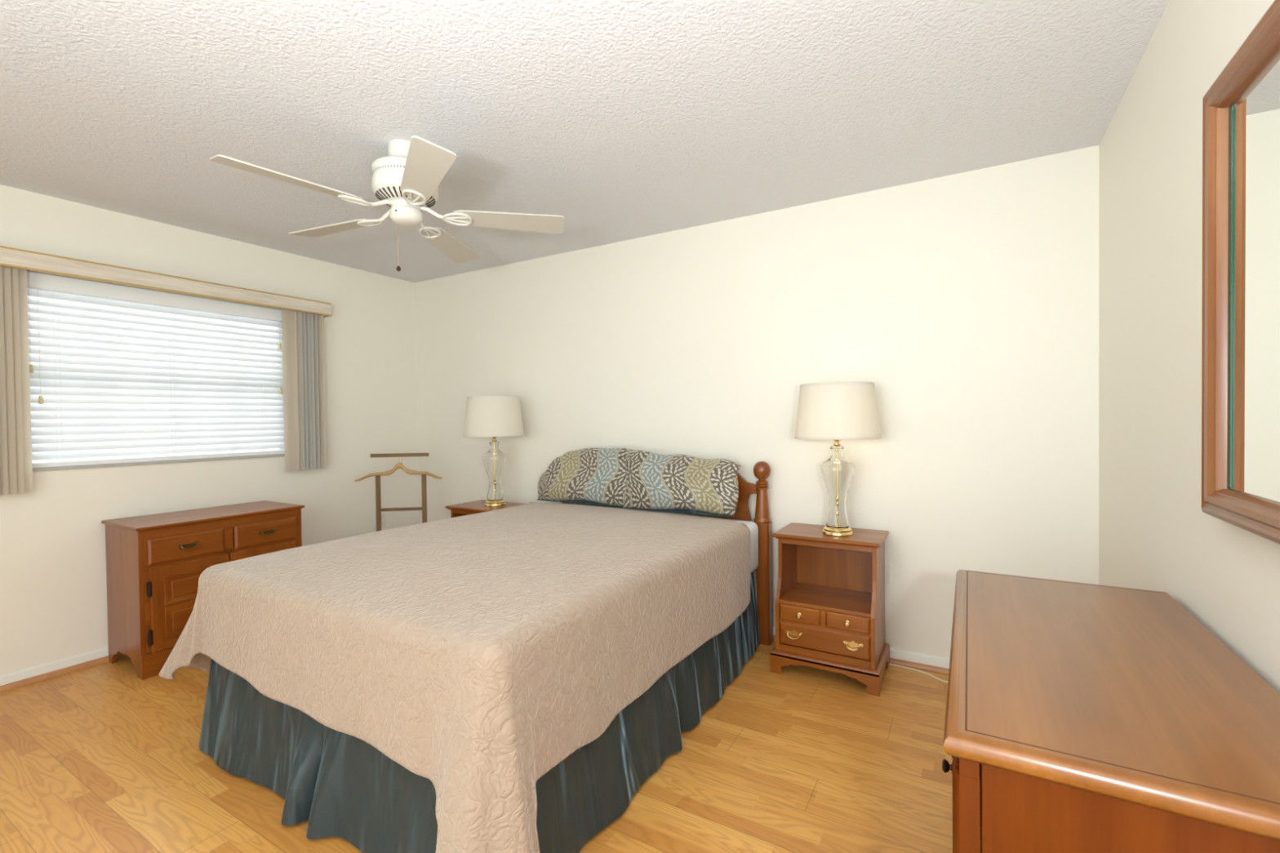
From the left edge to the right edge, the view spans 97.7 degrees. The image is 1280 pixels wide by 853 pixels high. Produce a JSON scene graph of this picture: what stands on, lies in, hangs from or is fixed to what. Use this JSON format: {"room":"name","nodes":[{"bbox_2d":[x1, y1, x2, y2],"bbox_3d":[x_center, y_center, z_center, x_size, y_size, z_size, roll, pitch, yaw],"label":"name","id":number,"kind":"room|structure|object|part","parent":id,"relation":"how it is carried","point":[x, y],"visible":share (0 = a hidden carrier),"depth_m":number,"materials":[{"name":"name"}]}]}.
{"room":"bedroom","nodes":[
{"label":"bedroom","id":0,"kind":"room"},
{"bbox_2d":[0,184,419,675],"bbox_3d":[-3.051,0.049,2.893,0.140,2.440,4.645,0,1,30],"label":"wall","id":1,"kind":"structure","parent":0,"point":[53,579],"depth_m":3.36,"materials":[{"name":"white paint"}]},
{"bbox_2d":[0,646,108,685],"bbox_3d":[-2.972,1.233,2.872,0.011,0.072,4.365,0,1,30],"label":"baseboard","id":2,"kind":"structure","parent":1,"relation":"attached to","point":[37,670],"depth_m":2.84,"materials":[{"name":"white"}]},
{"bbox_2d":[0,653,127,692],"bbox_3d":[-2.960,1.256,2.865,0.018,0.026,4.365,0,1,30],"label":"trim","id":3,"kind":"structure","parent":1,"relation":"attached to","point":[94,662],"depth_m":2.84,"materials":[{"name":"brown wood"}]},
{"bbox_2d":[31,303,284,471],"bbox_3d":[-2.789,-0.286,3.323,0.147,1.000,1.285,0,1,30],"label":"window","id":4,"kind":"structure","parent":1,"relation":"in","point":[171,454],"depth_m":3.21,"materials":[{"name":"white metal"}]},
{"bbox_2d":[26,271,284,468],"bbox_3d":[-2.761,-0.292,3.306,0.074,0.983,1.273,0,1,30],"label":"blind","id":5,"kind":"object","parent":4,"relation":"attached to","point":[85,402],"visible":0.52,"depth_m":3.20,"materials":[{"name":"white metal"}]},
{"bbox_3d":[-3.038,-0.497,2.782,0.002,0.395,0.002,0,1,30],"label":"pull cord","id":6,"kind":"part","parent":5,"relation":"part of","materials":[{"name":"white fabric"}]},
{"bbox_3d":[-3.021,-0.420,2.811,0.002,0.550,0.002,0,1,30],"label":"pull cord","id":7,"kind":"part","parent":5,"relation":"part of","materials":[{"name":"white fabric"}]},
{"bbox_3d":[-2.993,-0.258,2.874,0.001,0.875,0.020,0,1,30],"label":"ladder cord","id":8,"kind":"part","parent":5,"relation":"part of","materials":[{"name":"white fabric"}]},
{"bbox_3d":[-2.772,-0.744,3.303,0.060,0.078,1.273,0,1,30],"label":"head rail","id":9,"kind":"part","parent":5,"relation":"part of","materials":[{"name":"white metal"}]},
{"bbox_3d":[-2.761,0.186,3.317,0.050,0.028,1.273,0,1,30],"label":"rail","id":10,"kind":"part","parent":5,"relation":"part of","materials":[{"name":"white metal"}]},
{"bbox_3d":[-2.750,-0.268,3.287,0.001,0.875,0.020,0,1,30],"label":"ladder cord","id":11,"kind":"part","parent":5,"relation":"part of","materials":[{"name":"white fabric"}]},
{"bbox_3d":[-2.501,-0.277,3.710,0.001,0.875,0.020,0,1,30],"label":"ladder cord","id":12,"kind":"part","parent":5,"relation":"part of","materials":[{"name":"white fabric"}]},
{"bbox_3d":[-2.442,-0.484,3.796,0.002,0.465,0.002,0,1,30],"label":"pull cord","id":13,"kind":"part","parent":5,"relation":"part of","materials":[{"name":"white fabric"}]},
{"bbox_3d":[-2.756,0.207,3.314,0.082,0.014,1.283,0,1,30],"label":"sill","id":14,"kind":"part","parent":4,"relation":"part of","materials":[{"name":"grey stone"}]},
{"bbox_2d":[0,245,331,494],"bbox_3d":[-2.749,-0.271,3.140,0.131,1.169,2.016,0,1,30],"label":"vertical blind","id":15,"kind":"object","parent":1,"relation":"attached to","point":[302,319],"visible":1,"depth_m":3.04,"materials":[{"name":"beige fabric"}]},
{"bbox_2d":[381,512,385,527],"bbox_3d":[-2.055,0.744,4.437,0.009,0.116,0.072,0,1,30],"label":"wall outlet","id":16,"kind":"object","parent":1,"relation":"attached to","point":[383,514],"visible":0.6,"depth_m":4.45,"materials":[{"name":"white plastic"}]},
{"bbox_2d":[0,640,981,852],"bbox_3d":[-1.028,1.313,1.732,4.799,0.100,4.645,0,1,30],"label":"floor","id":17,"kind":"structure","parent":0,"point":[102,757],"depth_m":1.99,"materials":[{"name":"brown wood"}]},
{"bbox_2d":[101,500,304,679],"bbox_3d":[-2.466,0.876,3.228,0.479,0.762,0.816,0,1,30],"label":"chest","id":18,"kind":"object","parent":17,"relation":"on","point":[155,563],"visible":0.59,"depth_m":2.93,"materials":[{"name":"brown wood"}]},
{"bbox_3d":[-2.674,0.896,2.903,0.430,0.738,0.019,0,1,30],"label":"panel","id":19,"kind":"part","parent":18,"relation":"part of","materials":[{"name":"brown wood"}]},
{"bbox_3d":[-2.368,1.009,2.965,0.005,0.167,0.241,0,1,30],"label":"raised panel","id":20,"kind":"part","parent":18,"relation":"part of","materials":[{"name":"brown wood"}]},
{"bbox_3d":[-2.370,0.840,2.962,0.005,0.150,0.241,0,1,30],"label":"raised panel","id":21,"kind":"part","parent":18,"relation":"part of","materials":[{"name":"brown wood"}]},
{"bbox_3d":[-2.389,0.631,2.954,0.014,0.130,0.333,0,1,30],"label":"drawer","id":22,"kind":"part","parent":18,"relation":"part of","materials":[{"name":"brown wood"}]},
{"bbox_3d":[-2.382,0.626,2.950,0.002,0.024,0.104,0,1,30],"label":"pull plate","id":23,"kind":"part","parent":18,"relation":"part of","materials":[{"name":"gold metal"}]},
{"bbox_3d":[-2.373,0.630,2.944,0.022,0.032,0.092,0,1,30],"label":"drawer pull","id":24,"kind":"part","parent":18,"relation":"part of","materials":[{"name":"gold metal"}]},
{"bbox_3d":[-2.378,0.927,2.969,0.016,0.430,0.351,0,1,30],"label":"door","id":25,"kind":"part","parent":18,"relation":"part of","materials":[{"name":"brown wood"}]},
{"bbox_3d":[-2.307,0.838,3.133,0.028,0.638,0.752,0,1,30],"label":"frame","id":26,"kind":"part","parent":18,"relation":"part of","materials":[{"name":"brown wood"}]},
{"bbox_3d":[-2.196,0.920,3.278,0.016,0.430,0.351,0,1,30],"label":"door","id":27,"kind":"part","parent":18,"relation":"part of","materials":[{"name":"brown wood"}]},
{"bbox_3d":[-2.194,0.624,3.285,0.014,0.130,0.333,0,1,30],"label":"drawer","id":28,"kind":"part","parent":18,"relation":"part of","materials":[{"name":"brown wood"}]},
{"bbox_3d":[-2.187,0.619,3.281,0.002,0.024,0.104,0,1,30],"label":"pull plate","id":29,"kind":"part","parent":18,"relation":"part of","materials":[{"name":"gold metal"}]},
{"bbox_3d":[-2.178,0.623,3.276,0.022,0.032,0.092,0,1,30],"label":"drawer pull","id":30,"kind":"part","parent":18,"relation":"part of","materials":[{"name":"gold metal"}]},
{"bbox_3d":[-2.284,0.881,3.568,0.430,0.738,0.019,0,1,30],"label":"panel","id":31,"kind":"part","parent":18,"relation":"part of","materials":[{"name":"brown wood"}]},
{"bbox_2d":[354,453,442,531],"bbox_3d":[-1.792,0.718,4.193,0.610,1.034,0.320,-1,1,-8],"label":"stand","id":32,"kind":"object","parent":17,"relation":"on","point":[399,465],"visible":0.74,"depth_m":4.18,"materials":[{"name":"brown wood"}]},
{"bbox_2d":[445,499,527,517],"bbox_3d":[-1.053,0.888,3.861,0.505,0.686,0.390,0,1,30],"label":"nightstand","id":33,"kind":"object","parent":17,"relation":"on","point":[477,506],"visible":0.05,"depth_m":3.83,"materials":[{"name":"brown wood"}]},
{"bbox_3d":[-1.242,0.847,3.981,0.019,0.551,0.350,0,1,30],"label":"panel","id":34,"kind":"part","parent":33,"relation":"part of","materials":[{"name":"brown wood"}]},
{"bbox_3d":[-1.107,0.586,3.771,0.427,0.025,0.017,0,1,30],"label":"rail","id":35,"kind":"part","parent":33,"relation":"part of","materials":[{"name":"brown wood"}]},
{"bbox_2d":[463,395,524,506],"bbox_3d":[-1.010,0.166,3.880,0.410,0.756,0.410,0,1,30],"label":"table lamp","id":36,"kind":"object","parent":33,"relation":"on","point":[493,416],"visible":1,"depth_m":3.75,"materials":[{"name":"white glass"}]},
{"bbox_3d":[-1.014,-0.200,3.874,0.352,0.012,0.352,0,1,30],"label":"shade trim","id":37,"kind":"part","parent":36,"relation":"part of","materials":[{"name":"white fabric"}]},
{"bbox_3d":[-1.012,-0.070,3.876,0.408,0.268,0.408,0,1,30],"label":"lamp shade","id":38,"kind":"part","parent":36,"relation":"part of","materials":[{"name":"white fabric"}]},
{"bbox_3d":[-1.011,0.061,3.878,0.410,0.011,0.410,0,1,30],"label":"shade trim","id":39,"kind":"part","parent":36,"relation":"part of","materials":[{"name":"white fabric"}]},
{"bbox_3d":[-1.008,0.306,3.882,0.165,0.404,0.165,0,1,30],"label":"glass","id":40,"kind":"part","parent":36,"relation":"part of","materials":[{"name":"clear glass"}]},
{"bbox_2d":[561,461,773,645],"bbox_3d":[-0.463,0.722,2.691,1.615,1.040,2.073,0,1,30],"label":"headboard","id":41,"kind":"object","parent":17,"relation":"on","point":[762,469],"visible":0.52,"depth_m":3.13,"materials":[{"name":"brown wood"}]},
{"bbox_2d":[159,502,751,852],"bbox_3d":[-0.618,0.824,2.617,2.022,0.654,2.063,0,1,33],"label":"bedspread","id":42,"kind":"object","parent":41,"relation":"on","point":[477,653],"visible":1,"depth_m":1.78,"materials":[{"name":"beige fabric"}]},
{"bbox_2d":[537,448,633,506],"bbox_3d":[-0.356,0.320,3.643,0.823,0.362,0.147,0,1,30],"label":"pillow sham","id":43,"kind":"object","parent":42,"relation":"on","point":[586,476],"visible":0.93,"depth_m":3.59,"materials":[{"name":"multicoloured patterned cotton fabric"}]},
{"bbox_2d":[623,450,740,517],"bbox_3d":[0.219,0.324,3.266,0.751,0.349,0.145,0,1,30],"label":"pillow sham","id":44,"kind":"object","parent":42,"relation":"on","point":[668,483],"visible":1,"depth_m":3.22,"materials":[{"name":"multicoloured patterned cotton fabric"}]},
{"bbox_2d":[198,569,759,852],"bbox_3d":[-0.534,1.024,2.614,1.707,0.411,2.103,0,1,30],"label":"bed skirt","id":45,"kind":"object","parent":41,"relation":"hanging from","point":[347,788],"visible":0.45,"depth_m":1.80,"materials":[{"name":"teal fabric"}]},
{"bbox_3d":[0.096,0.423,3.503,1.317,0.480,0.024,0,1,30],"label":"headboard","id":46,"kind":"part","parent":41,"relation":"part of","materials":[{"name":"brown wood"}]},
{"bbox_2d":[726,519,758,573],"bbox_3d":[-0.508,0.685,2.666,1.572,0.276,1.985,0,1,30],"label":"mattress","id":47,"kind":"object","parent":41,"relation":"on","point":[753,526],"visible":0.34,"depth_m":3.04,"materials":[{"name":"white fabric"}]},
{"bbox_3d":[0.693,0.758,3.159,0.092,0.927,0.092,0,1,30],"label":"post","id":48,"kind":"part","parent":41,"relation":"part of","materials":[{"name":"brown wood"}]},
{"bbox_2d":[770,522,889,696],"bbox_3d":[0.961,0.880,2.823,0.505,0.686,0.390,0,1,30],"label":"nightstand","id":49,"kind":"object","parent":17,"relation":"on","point":[829,602],"visible":1,"depth_m":2.75,"materials":[{"name":"brown wood"}]},
{"bbox_3d":[0.772,0.839,2.943,0.019,0.551,0.350,0,1,30],"label":"panel","id":50,"kind":"part","parent":49,"relation":"part of","materials":[{"name":"brown wood"}]},
{"bbox_3d":[0.751,1.023,2.738,0.091,0.048,0.022,0,1,30],"label":"drawer pull","id":51,"kind":"part","parent":49,"relation":"part of","materials":[{"name":"gold metal"}]},
{"bbox_3d":[0.772,0.922,2.723,0.026,0.026,0.024,0,1,30],"label":"knob","id":52,"kind":"part","parent":49,"relation":"part of","materials":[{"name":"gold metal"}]},
{"bbox_3d":[0.782,0.922,2.740,0.196,0.077,0.016,0,1,30],"label":"drawer","id":53,"kind":"part","parent":49,"relation":"part of","materials":[{"name":"brown wood"}]},
{"bbox_3d":[0.880,1.027,2.685,0.421,0.109,0.016,0,1,30],"label":"drawer","id":54,"kind":"part","parent":49,"relation":"part of","materials":[{"name":"brown wood"}]},
{"bbox_2d":[778,582,871,617],"bbox_3d":[0.963,0.870,2.827,0.427,0.017,0.338,0,1,30],"label":"shelf","id":55,"kind":"object","parent":49,"relation":"attached to","point":[841,601],"depth_m":2.78,"materials":[{"name":"brown wood"}]},
{"bbox_3d":[0.964,0.996,2.828,0.427,0.235,0.339,0,1,30],"label":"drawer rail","id":56,"kind":"part","parent":49,"relation":"part of","materials":[{"name":"brown wood"}]},
{"bbox_3d":[0.906,0.578,2.732,0.427,0.025,0.017,0,1,30],"label":"rail","id":57,"kind":"part","parent":49,"relation":"part of","materials":[{"name":"brown wood"}]},
{"bbox_3d":[1.051,0.836,2.976,0.427,0.551,0.010,0,1,30],"label":"panel","id":58,"kind":"part","parent":49,"relation":"part of","materials":[{"name":"brown wood"}]},
{"bbox_2d":[794,382,881,536],"bbox_3d":[0.988,0.159,2.804,0.410,0.756,0.410,0,1,30],"label":"table lamp","id":59,"kind":"object","parent":49,"relation":"on","point":[837,411],"visible":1,"depth_m":2.67,"materials":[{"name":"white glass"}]},
{"bbox_2d":[833,440,840,445],"bbox_3d":[0.987,0.054,2.803,0.036,0.086,0.036,0,1,30],"label":"socket","id":60,"kind":"object","parent":59,"relation":"attached to","point":[836,442],"depth_m":2.79,"materials":[{"name":"gold metal"}]},
{"bbox_3d":[0.984,-0.207,2.799,0.352,0.012,0.352,0,1,30],"label":"shade trim","id":61,"kind":"part","parent":59,"relation":"part of","materials":[{"name":"white fabric"}]},
{"bbox_3d":[0.990,0.299,2.806,0.165,0.404,0.165,0,1,30],"label":"glass","id":62,"kind":"part","parent":59,"relation":"part of","materials":[{"name":"clear glass"}]},
{"bbox_3d":[0.986,-0.077,2.801,0.408,0.268,0.408,0,1,30],"label":"lamp shade","id":63,"kind":"part","parent":59,"relation":"part of","materials":[{"name":"white fabric"}]},
{"bbox_3d":[0.987,0.053,2.803,0.410,0.011,0.410,0,1,30],"label":"shade trim","id":64,"kind":"part","parent":59,"relation":"part of","materials":[{"name":"white fabric"}]},
{"bbox_3d":[0.965,0.922,2.609,0.026,0.026,0.024,0,1,30],"label":"knob","id":65,"kind":"part","parent":49,"relation":"part of","materials":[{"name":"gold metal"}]},
{"bbox_3d":[0.976,0.922,2.626,0.196,0.077,0.016,0,1,30],"label":"drawer","id":66,"kind":"part","parent":49,"relation":"part of","materials":[{"name":"brown wood"}]},
{"bbox_3d":[0.989,1.022,2.598,0.091,0.048,0.022,0,1,30],"label":"drawer pull","id":67,"kind":"part","parent":49,"relation":"part of","materials":[{"name":"gold metal"}]},
{"bbox_3d":[1.157,0.838,2.717,0.019,0.551,0.350,0,1,30],"label":"panel","id":68,"kind":"part","parent":49,"relation":"part of","materials":[{"name":"brown wood"}]},
{"bbox_2d":[888,663,947,683],"bbox_3d":[1.420,1.215,2.724,0.543,0.008,0.057,0,1,39],"label":"power cord","id":69,"kind":"object","parent":17,"relation":"on","point":[929,674],"visible":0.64,"depth_m":2.77,"materials":[{"name":"beige plastic"}]},
{"bbox_2d":[942,569,1279,852],"bbox_3d":[0.978,0.859,1.233,0.519,0.775,1.106,0,1,30],"label":"dresser","id":70,"kind":"object","parent":17,"relation":"on","point":[1081,717],"visible":1,"depth_m":0.90,"materials":[{"name":"brown wood"}]},
{"bbox_3d":[0.559,0.618,1.016,0.018,0.028,0.028,0,1,30],"label":"knob","id":71,"kind":"part","parent":70,"relation":"part of","materials":[{"name":"brown metal"}]},
{"bbox_3d":[0.626,0.652,1.100,0.012,0.187,0.382,0,1,30],"label":"drawer","id":72,"kind":"part","parent":70,"relation":"part of","materials":[{"name":"brown wood"}]},
{"bbox_3d":[1.257,0.828,1.668,0.442,0.648,0.018,0,1,30],"label":"panel","id":73,"kind":"part","parent":70,"relation":"part of","materials":[{"name":"brown wood"}]},
{"bbox_3d":[0.734,0.848,0.776,0.442,0.648,0.018,0,1,30],"label":"panel","id":74,"kind":"part","parent":70,"relation":"part of","materials":[{"name":"brown wood"}]},
{"bbox_2d":[0,0,1169,283],"bbox_3d":[-1.058,-1.226,1.694,4.799,0.100,4.645,0,1,30],"label":"ceiling","id":75,"kind":"structure","parent":0,"point":[620,120],"depth_m":2.05,"materials":[{"name":"white paint"}]},
{"bbox_2d":[209,135,564,271],"bbox_3d":[-1.030,-0.923,2.379,1.274,0.526,1.290,0,1,30],"label":"ceiling fan","id":76,"kind":"object","parent":75,"relation":"hanging from","point":[406,180],"visible":1,"depth_m":2.31,"materials":[{"name":"white metal"}]},
{"bbox_3d":[-1.281,-0.909,2.058,0.142,0.040,0.470,0,1,42],"label":"blade","id":77,"kind":"part","parent":76,"relation":"part of","materials":[{"name":"beige wood"}]},
{"bbox_3d":[-1.389,-0.906,2.553,0.470,0.033,0.142,0,1,24],"label":"blade","id":78,"kind":"part","parent":76,"relation":"part of","materials":[{"name":"beige wood"}]},
{"bbox_3d":[-1.114,-0.914,2.263,0.092,0.057,0.210,0,1,30],"label":"blade arm","id":79,"kind":"part","parent":76,"relation":"part of","materials":[{"name":"white metal"}]},
{"bbox_3d":[-1.149,-0.915,2.440,0.211,0.059,0.092,0,1,30],"label":"blade arm","id":80,"kind":"part","parent":76,"relation":"part of","materials":[{"name":"white metal"}]},
{"bbox_3d":[-1.030,-0.775,2.380,0.002,0.187,0.003,0,1,30],"label":"pull chain","id":81,"kind":"part","parent":76,"relation":"part of","materials":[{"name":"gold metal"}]},
{"bbox_3d":[-0.917,-0.914,2.235,0.091,0.059,0.211,-1,1,-36],"label":"blade arm","id":82,"kind":"part","parent":76,"relation":"part of","materials":[{"name":"white metal"}]},
{"bbox_3d":[-0.778,-0.910,2.009,0.141,0.038,0.470,-1,1,-30],"label":"blade","id":83,"kind":"part","parent":76,"relation":"part of","materials":[{"name":"beige wood"}]},
{"bbox_3d":[-0.984,-0.915,2.544,0.091,0.063,0.211,0,1,11],"label":"blade arm","id":84,"kind":"part","parent":76,"relation":"part of","materials":[{"name":"white metal"}]},
{"bbox_3d":[-0.835,-0.915,2.420,0.211,0.063,0.091,-1,1,-7],"label":"blade arm","id":85,"kind":"part","parent":76,"relation":"part of","materials":[{"name":"white metal"}]},
{"bbox_3d":[-0.951,-0.903,2.808,0.142,0.038,0.470,-1,1,6],"label":"blade","id":86,"kind":"part","parent":76,"relation":"part of","materials":[{"name":"beige wood"}]},
{"bbox_3d":[-0.575,-0.904,2.470,0.470,0.039,0.141,-1,1,-12],"label":"blade","id":87,"kind":"part","parent":76,"relation":"part of","materials":[{"name":"beige wood"}]},
{"bbox_2d":[414,145,1098,658],"bbox_3d":[0.098,0.001,3.654,4.519,2.440,0.140,0,1,30],"label":"wall","id":88,"kind":"structure","parent":0,"point":[968,301],"depth_m":2.94,"materials":[{"name":"white paint"}]},
{"bbox_2d":[772,626,950,668],"bbox_3d":[0.073,1.186,3.607,4.519,0.072,0.011,0,1,30],"label":"baseboard","id":89,"kind":"structure","parent":88,"relation":"attached to","point":[920,658],"depth_m":2.82,"materials":[{"name":"white"}]},
{"bbox_2d":[773,635,949,675],"bbox_3d":[0.066,1.209,3.595,4.519,0.026,0.018,0,1,30],"label":"trim","id":90,"kind":"structure","parent":88,"relation":"attached to","point":[928,668],"depth_m":2.81,"materials":[{"name":"brown wood"}]},
{"bbox_2d":[884,560,889,582],"bbox_3d":[1.259,0.751,2.902,0.072,0.116,0.009,0,1,30],"label":"wall outlet","id":91,"kind":"object","parent":88,"relation":"attached to","point":[886,562],"visible":0.42,"depth_m":2.89,"materials":[{"name":"white plastic"}]},
{"bbox_2d":[1098,0,1279,693],"bbox_3d":[0.966,0.038,0.533,0.140,2.440,4.645,0,1,30],"label":"wall","id":92,"kind":"structure","parent":0,"point":[1155,534],"depth_m":1.60,"materials":[{"name":"white paint"}]},
{"bbox_2d":[1201,0,1279,544],"bbox_3d":[0.998,-0.263,0.770,0.039,0.944,1.130,0,1,30],"label":"wall mirror","id":93,"kind":"object","parent":92,"relation":"attached to","point":[1241,301],"visible":1,"depth_m":1.13,"materials":[{"name":"brown wood"}]},
{"bbox_2d":[1226,50,1279,502],"bbox_3d":[1.010,-0.263,0.764,0.010,0.811,0.997,0,1,30],"label":"mirror glass","id":94,"kind":"object","parent":93,"relation":"attached to","point":[1253,107],"depth_m":1.09,"materials":[{"name":"clear"}]}
]}

